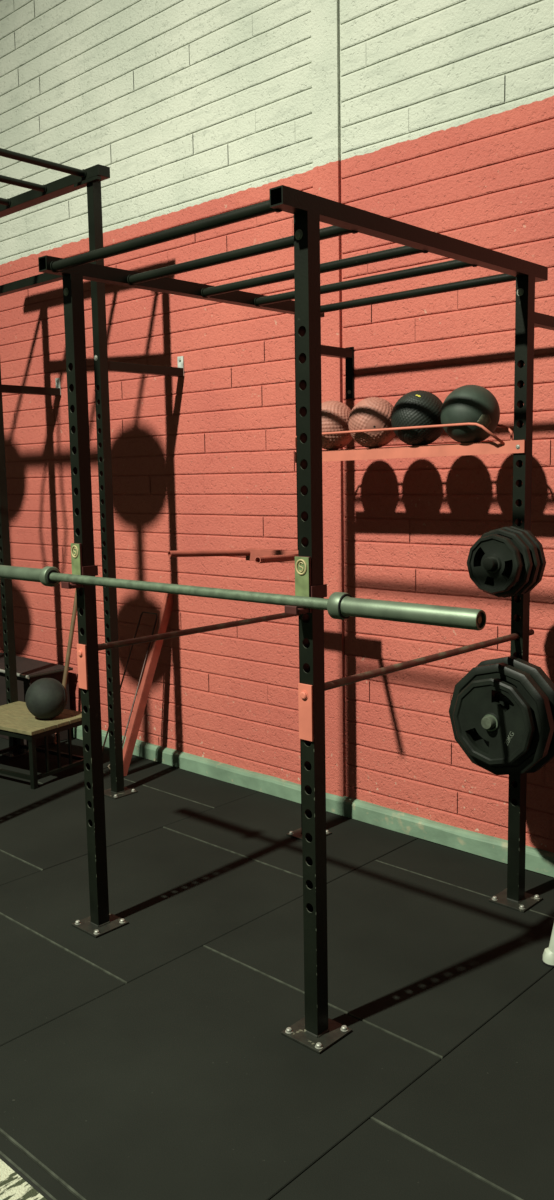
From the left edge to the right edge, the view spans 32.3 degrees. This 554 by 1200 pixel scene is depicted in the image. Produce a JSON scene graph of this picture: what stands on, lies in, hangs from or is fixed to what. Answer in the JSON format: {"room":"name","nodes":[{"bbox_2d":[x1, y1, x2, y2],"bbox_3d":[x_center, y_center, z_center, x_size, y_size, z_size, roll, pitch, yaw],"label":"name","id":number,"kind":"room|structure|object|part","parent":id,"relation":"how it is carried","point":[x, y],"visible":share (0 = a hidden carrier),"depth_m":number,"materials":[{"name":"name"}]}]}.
{"room":"gym","nodes":[
{"label":"gym","id":0,"kind":"room"},
{"bbox_2d":[0,0,553,877],"bbox_3d":[-0.023,-2.031,4.705,12.174,6.300,0.201,6,10,43],"label":"wall","id":1,"kind":"structure","parent":0,"point":[195,110],"depth_m":4.74,"materials":[{"name":"brick"}]},
{"bbox_2d":[71,725,553,876],"bbox_3d":[-0.014,0.965,4.968,11.400,0.089,0.044,6,10,43],"label":"baseboard","id":2,"kind":"structure","parent":1,"relation":"attached to","point":[494,848],"depth_m":4.56,"materials":[{"name":"green paint"}]},
{"bbox_2d":[311,0,345,796],"bbox_3d":[0.228,-2.038,4.334,0.150,6.200,0.034,6,10,43],"label":"pillar","id":3,"kind":"structure","parent":1,"relation":"attached to","point":[325,14],"depth_m":4.41,"materials":[{"name":"paint"}]},
{"bbox_2d":[0,737,553,1199],"bbox_3d":[-2.426,1.532,1.533,12.599,0.081,8.600,6,10,43],"label":"floor","id":4,"kind":"structure","parent":0,"point":[148,1057],"depth_m":2.98,"materials":[{"name":"black rubber"}]},
{"bbox_2d":[0,1159,46,1199],"bbox_3d":[-3.720,1.592,1.024,11.400,0.020,6.090,6,10,43],"label":"floor","id":5,"kind":"structure","parent":4,"relation":"on","point":[13,1186],"depth_m":2.23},
{"bbox_2d":[0,1155,51,1199],"bbox_3d":[-1.645,1.272,3.236,11.400,0.022,0.007,6,10,43],"label":"trim","id":6,"kind":"structure","parent":4,"relation":"on","point":[2,1158],"depth_m":2.26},
{"bbox_2d":[0,652,72,746],"bbox_3d":[-1.744,0.637,6.273,0.951,0.464,0.328,6,10,43],"label":"box","id":7,"kind":"object","parent":4,"relation":"on","point":[29,671],"visible":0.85,"depth_m":6.02,"materials":[{"name":"metal"}]},
{"bbox_3d":[-1.747,0.415,6.260,0.930,0.020,0.305,6,10,43],"label":"lid","id":8,"kind":"part","parent":7,"relation":"part of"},
{"bbox_2d":[0,701,83,788],"bbox_3d":[-1.425,0.812,5.430,0.620,0.321,0.456,4,9,34],"label":"bench","id":9,"kind":"object","parent":4,"relation":"on","point":[16,721],"visible":0.73,"depth_m":5.26,"materials":[{"name":"brown wood"}]},
{"bbox_3d":[-1.545,0.783,5.751,0.028,0.300,0.028,4,9,34],"label":"leg","id":10,"kind":"part","parent":9,"relation":"part of","materials":[{"name":"black metal"}]},
{"bbox_3d":[-1.303,0.861,5.112,0.028,0.300,0.028,4,9,34],"label":"leg","id":11,"kind":"part","parent":9,"relation":"part of","materials":[{"name":"black metal"}]},
{"bbox_2d":[25,678,67,718],"bbox_3d":[-1.282,0.547,5.322,0.229,0.227,0.229,6,10,43],"label":"ball","id":12,"kind":"object","parent":9,"relation":"on","point":[45,698],"visible":1,"depth_m":5.24,"materials":[{"name":"rubber"}]},
{"bbox_2d":[53,590,76,743],"bbox_3d":[-1.308,0.406,5.959,0.227,0.975,0.031,-7,9,-38],"label":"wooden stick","id":13,"kind":"object","parent":4,"relation":"on","point":[74,612],"visible":0.47,"depth_m":5.95,"materials":[{"name":"brown wood"}]},
{"bbox_2d":[0,148,183,798],"bbox_3d":[-1.459,-0.616,4.977,1.525,3.269,1.652,6,10,43],"label":"rig","id":14,"kind":"object","parent":4,"relation":"on","point":[91,178],"visible":0.88,"depth_m":4.90,"materials":[{"name":"black metal"}]},
{"bbox_3d":[-1.588,0.923,5.801,0.150,0.012,0.150,6,10,43],"label":"plate","id":15,"kind":"part","parent":14,"relation":"part of","materials":[{"name":"black metal"}]},
{"bbox_3d":[-1.258,-1.697,5.076,0.044,0.059,1.027,-8,10,-43],"label":"rail","id":16,"kind":"part","parent":14,"relation":"part of","materials":[{"name":"black metal"}]},
{"bbox_3d":[-1.351,-1.317,5.908,0.044,0.105,0.008,6,10,43],"label":"wall plate","id":17,"kind":"part","parent":14,"relation":"part of","materials":[{"name":"metal"}]},
{"bbox_3d":[-0.838,1.009,5.034,0.150,0.012,0.150,6,10,43],"label":"plate","id":18,"kind":"part","parent":14,"relation":"part of","materials":[{"name":"black metal"}]},
{"bbox_3d":[-0.516,-1.254,5.134,0.044,0.105,0.008,6,10,43],"label":"wall plate","id":19,"kind":"part","parent":14,"relation":"part of","materials":[{"name":"metal"}]},
{"bbox_2d":[102,593,173,775],"bbox_3d":[-0.792,0.467,5.397,0.443,1.016,0.212,-6,9,-36],"label":"weight bench","id":20,"kind":"object","parent":4,"relation":"on","point":[168,601],"visible":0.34,"depth_m":5.34,"materials":[{"name":"red paint"}]},
{"bbox_3d":[-0.839,0.518,5.388,0.346,0.876,0.182,-6,9,-36],"label":"bent rod","id":21,"kind":"part","parent":20,"relation":"part of","materials":[{"name":"red metal"}]},
{"bbox_2d":[38,185,553,1053],"bbox_3d":[0.184,-0.005,3.542,1.205,2.369,1.625,6,10,43],"label":"power rack","id":22,"kind":"object","parent":4,"relation":"on","point":[317,1032],"visible":0.82,"depth_m":3.23,"materials":[{"name":"black metal"}]},
{"bbox_2d":[61,543,97,588],"bbox_3d":[-0.696,-0.122,3.356,0.059,0.155,0.122,6,10,43],"label":"hook","id":23,"kind":"object","parent":22,"relation":"attached to","point":[76,548],"visible":0.91,"depth_m":3.34,"materials":[{"name":"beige metal"}]},
{"bbox_2d":[0,565,485,629],"bbox_3d":[-0.324,-0.035,2.988,2.194,0.072,0.072,6,10,43],"label":"barbell","id":24,"kind":"object","parent":23,"relation":"on","point":[340,605],"visible":1,"depth_m":2.58,"materials":[{"name":"metal"}]},
{"bbox_3d":[-0.655,1.197,3.546,0.150,0.012,0.150,6,10,43],"label":"plate","id":25,"kind":"part","parent":22,"relation":"part of","materials":[{"name":"black metal"}]},
{"bbox_2d":[77,613,298,689],"bbox_3d":[-0.254,0.169,3.868,0.050,0.160,1.307,6,10,43],"label":"bar","id":26,"kind":"object","parent":22,"relation":"attached to","point":[81,649],"visible":0.91,"depth_m":3.63,"materials":[{"name":"red metal"}]},
{"bbox_3d":[-0.692,0.237,3.401,0.050,0.160,0.006,6,10,43],"label":"plate","id":27,"kind":"part","parent":26,"relation":"part of","materials":[{"name":"red metal"}]},
{"bbox_2d":[168,548,297,563],"bbox_3d":[-0.077,-0.180,4.018,0.540,0.069,0.548,6,10,43],"label":"handle","id":28,"kind":"object","parent":22,"relation":"attached to","point":[259,556],"visible":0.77,"depth_m":4.10,"materials":[{"name":"red paint"}]},
{"bbox_3d":[-0.288,-0.201,4.127,0.421,0.049,0.027,-7,9,-39],"label":"handle","id":29,"kind":"part","parent":28,"relation":"part of","materials":[{"name":"red paint"}]},
{"bbox_3d":[0.029,-0.168,3.834,0.027,0.047,0.431,3,8,28],"label":"handle","id":30,"kind":"part","parent":28,"relation":"part of","materials":[{"name":"red paint"}]},
{"bbox_2d":[285,556,326,614],"bbox_3d":[0.076,-0.043,2.642,0.059,0.155,0.122,6,10,43],"label":"hook","id":31,"kind":"object","parent":22,"relation":"attached to","point":[303,587],"visible":0.93,"depth_m":2.63,"materials":[{"name":"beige metal"}]},
{"bbox_3d":[0.148,1.073,4.401,0.150,0.012,0.150,6,10,43],"label":"plate","id":32,"kind":"part","parent":22,"relation":"part of","materials":[{"name":"black metal"}]},
{"bbox_3d":[0.117,1.275,2.832,0.150,0.012,0.150,6,10,43],"label":"plate","id":33,"kind":"part","parent":22,"relation":"part of","materials":[{"name":"black metal"}]},
{"bbox_3d":[0.332,-1.036,4.369,0.044,0.230,0.008,6,10,43],"label":"wall plate","id":34,"kind":"part","parent":22,"relation":"part of","materials":[{"name":"black metal"}]},
{"bbox_2d":[295,423,524,462],"bbox_3d":[0.497,-0.623,3.815,1.103,0.125,0.194,6,10,43],"label":"shelf","id":35,"kind":"object","parent":22,"relation":"attached to","point":[499,446],"visible":0.76,"depth_m":3.69,"materials":[{"name":"red metal"}]},
{"bbox_2d":[322,401,352,449],"bbox_3d":[0.234,-0.740,4.061,0.207,0.208,0.207,3,8,30],"label":"medicine ball","id":36,"kind":"object","parent":35,"relation":"on","point":[335,414],"visible":0.59,"depth_m":3.98,"materials":[{"name":"pink rubber"}]},
{"bbox_2d":[348,397,395,447],"bbox_3d":[0.395,-0.724,3.913,0.207,0.207,0.207,6,10,43],"label":"medicine ball","id":37,"kind":"object","parent":35,"relation":"on","point":[373,412],"visible":0.83,"depth_m":3.84,"materials":[{"name":"pink rubber"}]},
{"bbox_3d":[0.439,-0.636,3.786,0.995,0.089,0.077,6,10,43],"label":"rail","id":38,"kind":"part","parent":35,"relation":"part of","materials":[{"name":"red metal"}]},
{"bbox_2d":[391,390,443,445],"bbox_3d":[0.557,-0.714,3.761,0.217,0.218,0.217,-2,7,-7],"label":"medicine ball","id":39,"kind":"object","parent":35,"relation":"on","point":[419,407],"visible":0.84,"depth_m":3.69,"materials":[{"name":"black rubber"}]},
{"bbox_2d":[440,385,499,442],"bbox_3d":[0.727,-0.698,3.604,0.220,0.220,0.220,6,10,43],"label":"medicine ball","id":40,"kind":"object","parent":35,"relation":"on","point":[467,403],"visible":0.95,"depth_m":3.53,"materials":[{"name":"rubber"}]},
{"bbox_3d":[0.523,-0.649,3.876,0.995,0.090,0.065,6,10,43],"label":"rail","id":41,"kind":"part","parent":35,"relation":"part of","materials":[{"name":"red metal"}]},
{"bbox_2d":[298,629,533,740],"bbox_3d":[0.519,0.248,3.154,0.050,0.160,1.307,6,10,43],"label":"bar","id":42,"kind":"object","parent":22,"relation":"attached to","point":[305,691],"visible":0.98,"depth_m":2.87,"materials":[{"name":"red metal"}]},
{"bbox_3d":[0.081,0.315,2.688,0.050,0.160,0.006,6,10,43],"label":"plate","id":43,"kind":"part","parent":42,"relation":"part of","materials":[{"name":"red metal"}]},
{"bbox_2d":[453,677,534,765],"bbox_3d":[0.779,0.440,3.456,0.324,0.324,0.036,6,10,43],"label":"weight plate","id":44,"kind":"object","parent":22,"relation":"on","point":[511,738],"visible":0.96,"depth_m":3.44,"materials":[{"name":"black rubber"}]},
{"bbox_2d":[467,534,522,593],"bbox_3d":[0.768,-0.127,3.381,0.212,0.212,0.036,6,10,43],"label":"weight plate","id":45,"kind":"object","parent":22,"relation":"on","point":[499,547],"visible":0.96,"depth_m":3.36,"materials":[{"name":"black rubber"}]},
{"bbox_2d":[449,662,553,774],"bbox_3d":[0.813,0.435,3.493,0.416,0.416,0.048,6,10,43],"label":"weight plate","id":46,"kind":"object","parent":22,"relation":"on","point":[538,701],"visible":0.37,"depth_m":3.42,"materials":[{"name":"black rubber"}]},
{"bbox_2d":[476,529,532,596],"bbox_3d":[0.796,-0.131,3.412,0.244,0.244,0.032,6,10,43],"label":"weight plate","id":47,"kind":"object","parent":22,"relation":"on","point":[515,538],"visible":0.24,"depth_m":3.36,"materials":[{"name":"black rubber"}]},
{"bbox_2d":[479,527,539,597],"bbox_3d":[0.825,-0.136,3.442,0.256,0.256,0.036,6,10,43],"label":"weight plate","id":48,"kind":"object","parent":22,"relation":"on","point":[532,546],"visible":0.13,"depth_m":3.37,"materials":[{"name":"black rubber"}]},
{"bbox_2d":[469,656,553,772],"bbox_3d":[0.862,0.427,3.544,0.444,0.444,0.050,6,10,43],"label":"weight plate","id":49,"kind":"object","parent":22,"relation":"on","point":[540,677],"visible":0.11,"depth_m":3.44,"materials":[{"name":"black rubber"}]},
{"bbox_3d":[0.920,1.152,3.687,0.150,0.012,0.150,6,10,43],"label":"plate","id":50,"kind":"part","parent":22,"relation":"part of","materials":[{"name":"black metal"}]},
{"bbox_2d":[510,526,545,595],"bbox_3d":[0.854,-0.140,3.474,0.256,0.256,0.036,6,10,43],"label":"weight plate","id":51,"kind":"object","parent":22,"relation":"on","point":[532,537],"visible":0.16,"depth_m":3.40,"materials":[{"name":"black rubber"}]},
{"bbox_2d":[542,924,553,966],"bbox_3d":[1.259,1.006,2.920,0.872,0.484,0.383,1,8,17],"label":"bench","id":52,"kind":"object","parent":4,"relation":"on","point":[548,954],"visible":1,"depth_m":3.20,"materials":[{"name":"white metal"}]}
]}

